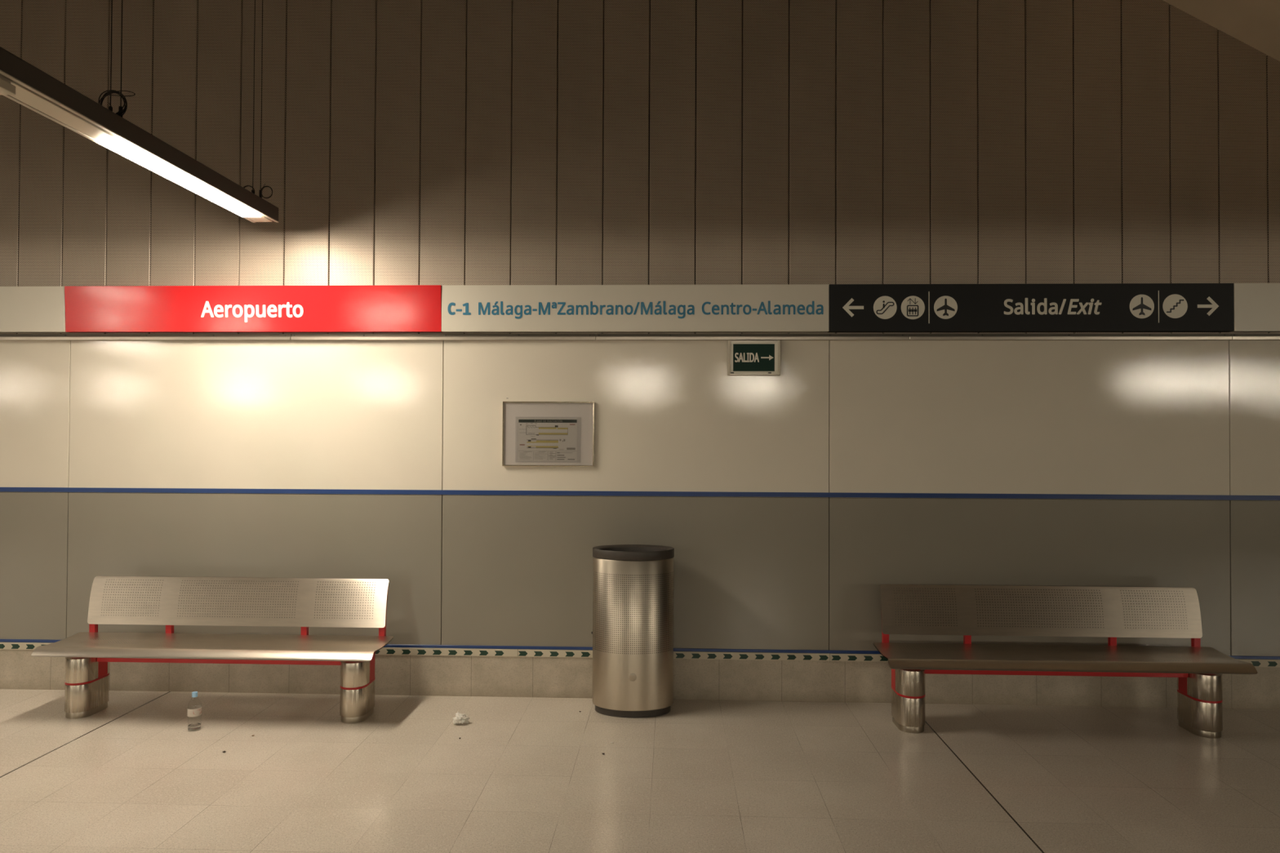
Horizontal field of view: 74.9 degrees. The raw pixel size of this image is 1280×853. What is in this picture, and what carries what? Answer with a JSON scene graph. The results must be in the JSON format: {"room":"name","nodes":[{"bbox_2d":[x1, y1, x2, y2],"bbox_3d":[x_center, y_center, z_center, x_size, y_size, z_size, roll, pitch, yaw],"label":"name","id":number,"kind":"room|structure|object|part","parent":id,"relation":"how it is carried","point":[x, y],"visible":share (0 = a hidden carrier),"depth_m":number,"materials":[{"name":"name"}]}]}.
{"room":"railway station","nodes":[
{"label":"railway station","id":0,"kind":"room"},
{"bbox_2d":[0,0,1279,659],"bbox_3d":[-0.778,-0.749,5.565,24.000,5.200,0.251,0,-1,2],"label":"wall","id":1,"kind":"structure","parent":0,"point":[404,142],"depth_m":5.41,"materials":[{"name":"beige"}]},
{"bbox_2d":[0,286,69,333],"bbox_3d":[-5.031,-0.777,5.571,2.497,0.300,0.053,0,-1,2],"label":"blank sign","id":2,"kind":"object","parent":1,"relation":"attached to","point":[23,309],"visible":0.81,"depth_m":5.51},
{"bbox_3d":[-5.036,0.934,5.594,2.496,1.000,0.040,0,-1,2],"label":"grey panel","id":3,"kind":"part","parent":1,"relation":"part of","materials":[{"name":"metal"}]},
{"bbox_3d":[-5.032,-0.082,5.609,2.496,1.028,0.040,0,-1,2],"label":"cream panel","id":4,"kind":"part","parent":1,"relation":"part of","materials":[{"name":"ceramic"}]},
{"bbox_2d":[64,284,442,332],"bbox_3d":[-2.532,-0.769,5.477,2.497,0.302,0.070,0,-1,2],"label":"station sign","id":5,"kind":"object","parent":1,"relation":"attached to","point":[364,308],"visible":1,"depth_m":5.45,"materials":[{"name":"red"}]},
{"bbox_3d":[-2.538,0.943,5.501,2.496,1.000,0.040,0,-1,2],"label":"grey panel","id":6,"kind":"part","parent":1,"relation":"part of","materials":[{"name":"ceramic"}]},
{"bbox_3d":[-2.534,-0.073,5.516,2.496,1.028,0.040,0,-1,2],"label":"cream panel","id":7,"kind":"part","parent":1,"relation":"part of","materials":[{"name":"metal"}]},
{"bbox_2d":[502,401,594,466],"bbox_3d":[-0.594,0.048,5.409,0.594,0.418,0.020,0,-1,2],"label":"notice","id":8,"kind":"object","parent":1,"relation":"attached to","point":[535,433],"visible":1,"depth_m":5.41,"materials":[{"name":"grey paper"}]},
{"bbox_2d":[441,284,828,332],"bbox_3d":[-0.040,-0.758,5.383,2.485,0.300,0.055,0,-1,2],"label":"sign","id":9,"kind":"object","parent":1,"relation":"attached to","point":[747,308],"visible":1,"depth_m":5.36,"materials":[{"name":"white"}]},
{"bbox_3d":[-0.040,0.952,5.407,2.496,1.000,0.040,0,-1,2],"label":"grey panel","id":10,"kind":"part","parent":1,"relation":"part of","materials":[{"name":"ceramic"}]},
{"bbox_3d":[-0.035,-0.064,5.422,2.496,1.028,0.040,0,-1,2],"label":"cream panel","id":11,"kind":"part","parent":1,"relation":"part of","materials":[{"name":"metal"}]},
{"bbox_2d":[0,649,1279,709],"bbox_3d":[1.207,1.626,5.350,20.000,0.260,0.042,0,-1,2],"label":"baseboard","id":12,"kind":"structure","parent":1,"relation":"attached to","point":[799,681],"depth_m":5.36,"materials":[{"name":"stone"}]},
{"bbox_2d":[0,333,1279,340],"bbox_3d":[-0.284,-0.579,5.406,19.998,0.042,0.034,0,-1,2],"label":"trim","id":13,"kind":"structure","parent":1,"relation":"attached to","point":[1033,336],"depth_m":5.37,"materials":[{"name":"metal"}]},
{"bbox_2d":[0,487,1279,500],"bbox_3d":[1.211,0.438,5.348,20.000,0.030,0.007,0,-1,2],"label":"trim","id":14,"kind":"structure","parent":1,"relation":"attached to","point":[2,489],"depth_m":5.39,"materials":[{"name":"blue metal"}]},
{"bbox_2d":[0,642,1279,667],"bbox_3d":[-0.292,1.466,5.387,16.998,0.047,0.012,0,-1,2],"label":"trim","id":15,"kind":"structure","parent":1,"relation":"attached to","point":[3,646],"depth_m":5.38,"materials":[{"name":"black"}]},
{"bbox_2d":[0,639,1279,659],"bbox_3d":[1.207,1.437,5.332,20.000,0.018,0.011,0,-1,2],"label":"trim","id":16,"kind":"structure","parent":1,"relation":"attached to","point":[1,640],"depth_m":5.38,"materials":[{"name":"blue"}]},
{"bbox_2d":[727,340,780,375],"bbox_3d":[0.730,-0.440,5.360,0.335,0.224,0.034,0,-1,2],"label":"emergency exit sign","id":17,"kind":"object","parent":1,"relation":"attached to","point":[744,357],"visible":1,"depth_m":5.35,"materials":[{"name":"metal"}]},
{"bbox_3d":[0.571,-0.441,5.365,0.017,0.224,0.032,0,-1,2],"label":"rail","id":18,"kind":"part","parent":17,"relation":"part of","materials":[{"name":"beige"}]},
{"bbox_3d":[0.729,-0.441,5.352,0.266,0.177,0.004,0,-1,2],"label":"green plate","id":19,"kind":"part","parent":17,"relation":"part of","materials":[{"name":"teal"}]},
{"bbox_3d":[0.889,-0.440,5.353,0.017,0.224,0.032,0,-1,2],"label":"rail","id":20,"kind":"part","parent":17,"relation":"part of","materials":[{"name":"beige"}]},
{"bbox_3d":[2.463,-0.055,5.329,2.496,1.028,0.040,0,-1,2],"label":"cream panel","id":21,"kind":"part","parent":1,"relation":"part of","materials":[{"name":"metal"}]},
{"bbox_3d":[2.459,0.961,5.314,2.496,1.000,0.040,0,-1,2],"label":"grey panel","id":22,"kind":"part","parent":1,"relation":"part of","materials":[{"name":"metal"}]},
{"bbox_2d":[827,283,1233,332],"bbox_3d":[2.455,-0.749,5.289,2.504,0.300,0.056,0,-1,2],"label":"exit sign","id":23,"kind":"object","parent":1,"relation":"attached to","point":[1050,307],"visible":1,"depth_m":5.26,"materials":[{"name":"black"}]},
{"bbox_3d":[4.961,-0.046,5.235,2.496,1.028,0.040,0,-1,2],"label":"cream panel","id":24,"kind":"part","parent":1,"relation":"part of","materials":[{"name":"metal"}]},
{"bbox_3d":[4.957,0.970,5.220,2.496,1.000,0.040,0,-1,2],"label":"grey panel","id":25,"kind":"part","parent":1,"relation":"part of","materials":[{"name":"ceramic"}]},
{"bbox_2d":[1230,283,1279,332],"bbox_3d":[4.957,-0.740,5.197,2.497,0.300,0.053,0,-1,2],"label":"blank sign","id":26,"kind":"object","parent":1,"relation":"attached to","point":[1256,306],"visible":1,"depth_m":5.21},
{"bbox_2d":[0,688,1279,852],"bbox_3d":[-0.927,1.846,1.829,24.000,0.300,7.250,0,-1,2],"label":"floor","id":27,"kind":"structure","parent":0,"point":[524,775],"depth_m":4.12,"materials":[{"name":"tile"}]},
{"bbox_2d":[186,691,201,731],"bbox_3d":[-2.545,1.626,4.778,0.074,0.214,0.074,0,-1,-12],"label":"water bottle","id":28,"kind":"object","parent":27,"relation":"on","point":[196,710],"visible":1,"depth_m":4.76,"materials":[{"name":"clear plastic"}]},
{"bbox_2d":[31,576,393,724],"bbox_3d":[-2.526,1.343,5.044,2.000,0.786,0.469,0,-1,2],"label":"bench","id":29,"kind":"object","parent":27,"relation":"on","point":[87,659],"visible":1,"depth_m":5.19,"materials":[{"name":"silver metal"}]},
{"bbox_3d":[-3.362,1.451,5.007,0.158,0.142,0.119,0,-1,2],"label":"leg","id":30,"kind":"part","parent":29,"relation":"part of","materials":[{"name":"silver metal"}]},
{"bbox_3d":[-3.360,1.716,5.081,0.146,0.036,0.262,0,-1,2],"label":"leg","id":31,"kind":"part","parent":29,"relation":"part of","materials":[{"name":"silver metal"}]},
{"bbox_3d":[-3.360,1.616,5.082,0.158,0.162,0.274,0,-1,2],"label":"leg","id":32,"kind":"part","parent":29,"relation":"part of","materials":[{"name":"silver metal"}]},
{"bbox_3d":[-3.358,1.418,5.109,0.160,0.211,0.083,0,-1,2],"label":"leg post","id":33,"kind":"part","parent":29,"relation":"part of","materials":[{"name":"metal"}]},
{"bbox_3d":[-2.527,1.318,5.012,2.000,0.052,0.403,0,-1,2],"label":"seat","id":34,"kind":"part","parent":29,"relation":"part of","materials":[{"name":"silver metal"}]},
{"bbox_3d":[-2.518,1.098,5.243,1.890,0.290,0.075,0,-1,2],"label":"backrest","id":35,"kind":"part","parent":29,"relation":"part of","materials":[{"name":"silver metal"}]},
{"bbox_3d":[-1.697,1.457,4.945,0.158,0.142,0.119,0,-1,2],"label":"leg","id":36,"kind":"part","parent":29,"relation":"part of","materials":[{"name":"silver metal"}]},
{"bbox_3d":[-1.695,1.623,5.020,0.158,0.162,0.274,0,-1,2],"label":"leg","id":37,"kind":"part","parent":29,"relation":"part of","materials":[{"name":"silver metal"}]},
{"bbox_3d":[-1.695,1.722,5.018,0.146,0.036,0.262,0,-1,2],"label":"leg","id":38,"kind":"part","parent":29,"relation":"part of","materials":[{"name":"silver metal"}]},
{"bbox_3d":[-1.693,1.424,5.047,0.160,0.211,0.083,0,-1,2],"label":"leg post","id":39,"kind":"part","parent":29,"relation":"part of","materials":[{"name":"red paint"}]},
{"bbox_2d":[453,711,470,724],"bbox_3d":[-1.048,1.705,4.891,0.091,0.070,0.076,1,-1,-44],"label":"crumpled tissue","id":40,"kind":"object","parent":27,"relation":"on","point":[460,718],"visible":1,"depth_m":4.87,"materials":[{"name":"white paper"}]},
{"bbox_2d":[591,544,674,718],"bbox_3d":[-0.045,1.250,5.168,0.508,0.997,0.346,0,-1,2],"label":"litter bin","id":41,"kind":"object","parent":27,"relation":"on","point":[633,650],"visible":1,"depth_m":5.02,"materials":[{"name":"metal"}]},
{"bbox_2d":[873,584,1257,738],"bbox_3d":[2.403,1.361,4.860,2.000,0.786,0.469,0,-1,2],"label":"bench","id":42,"kind":"object","parent":27,"relation":"on","point":[1198,671],"visible":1,"depth_m":4.99,"materials":[{"name":"silver metal"}]},
{"bbox_3d":[1.572,1.436,4.924,0.160,0.211,0.083,0,-1,2],"label":"leg post","id":43,"kind":"part","parent":42,"relation":"part of","materials":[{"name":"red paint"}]},
{"bbox_3d":[1.570,1.634,4.897,0.158,0.162,0.274,0,-1,2],"label":"leg","id":44,"kind":"part","parent":42,"relation":"part of","materials":[{"name":"silver metal"}]},
{"bbox_3d":[1.570,1.734,4.896,0.146,0.036,0.262,0,-1,2],"label":"leg","id":45,"kind":"part","parent":42,"relation":"part of","materials":[{"name":"silver metal"}]},
{"bbox_3d":[1.568,1.469,4.822,0.158,0.142,0.119,0,-1,2],"label":"leg","id":46,"kind":"part","parent":42,"relation":"part of","materials":[{"name":"silver metal"}]},
{"bbox_3d":[2.412,1.116,5.059,1.890,0.290,0.075,0,-1,2],"label":"backrest","id":47,"kind":"part","parent":42,"relation":"part of","materials":[{"name":"silver metal"}]},
{"bbox_3d":[2.402,1.336,4.827,2.000,0.052,0.403,0,-1,2],"label":"seat","id":48,"kind":"part","parent":42,"relation":"part of","materials":[{"name":"silver metal"}]},
{"bbox_3d":[3.239,1.478,4.939,0.158,0.142,0.071,0,-1,2],"label":"leg","id":49,"kind":"part","parent":42,"relation":"part of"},
{"bbox_3d":[3.237,1.442,4.862,0.160,0.211,0.083,0,-1,2],"label":"leg post","id":50,"kind":"part","parent":42,"relation":"part of","materials":[{"name":"metal"}]},
{"bbox_3d":[3.235,1.641,4.835,0.158,0.162,0.274,0,-1,2],"label":"leg","id":51,"kind":"part","parent":42,"relation":"part of","materials":[{"name":"silver metal"}]},
{"bbox_3d":[3.234,1.740,4.834,0.146,0.036,0.262,0,-1,2],"label":"leg","id":52,"kind":"part","parent":42,"relation":"part of","materials":[{"name":"silver metal"}]},
{"bbox_3d":[3.233,1.475,4.760,0.158,0.142,0.119,0,-1,2],"label":"leg","id":53,"kind":"part","parent":42,"relation":"part of","materials":[{"name":"silver metal"}]},
{"bbox_2d":[1162,0,1279,61],"bbox_3d":[4.097,-2.269,3.989,3.550,1.965,2.620,0,-1,2],"label":"ceiling","id":54,"kind":"structure","parent":0,"point":[1255,23],"depth_m":5.16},
{"bbox_3d":[-1.107,-3.483,-3.490,38.000,0.200,18.450,0,-1,2],"label":"ceiling","id":55,"kind":"structure","parent":0,"visible":0},
{"bbox_2d":[0,0,279,222],"bbox_3d":[-2.480,-2.335,2.024,0.246,2.061,6.400,0,-1,3],"label":"lamp","id":56,"kind":"object","parent":55,"relation":"hanging from","point":[36,90],"visible":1,"depth_m":3.80,"materials":[{"name":"grey metal"}]},
{"bbox_2d":[0,75,15,94],"bbox_3d":[-2.725,-1.283,2.871,0.700,0.042,0.620,0,-1,2],"label":"utility box","id":57,"kind":"object","parent":56,"relation":"attached to","point":[6,87],"visible":1,"depth_m":3.13,"materials":[{"name":"beige"}]},
{"bbox_2d":[98,137,261,217],"bbox_3d":[-2.364,-1.291,4.406,0.118,0.044,1.260,0,-1,3],"label":"diffuser","id":58,"kind":"object","parent":56,"relation":"attached to","point":[122,147],"depth_m":4.31,"materials":[{"name":"white plastic"}]}
]}

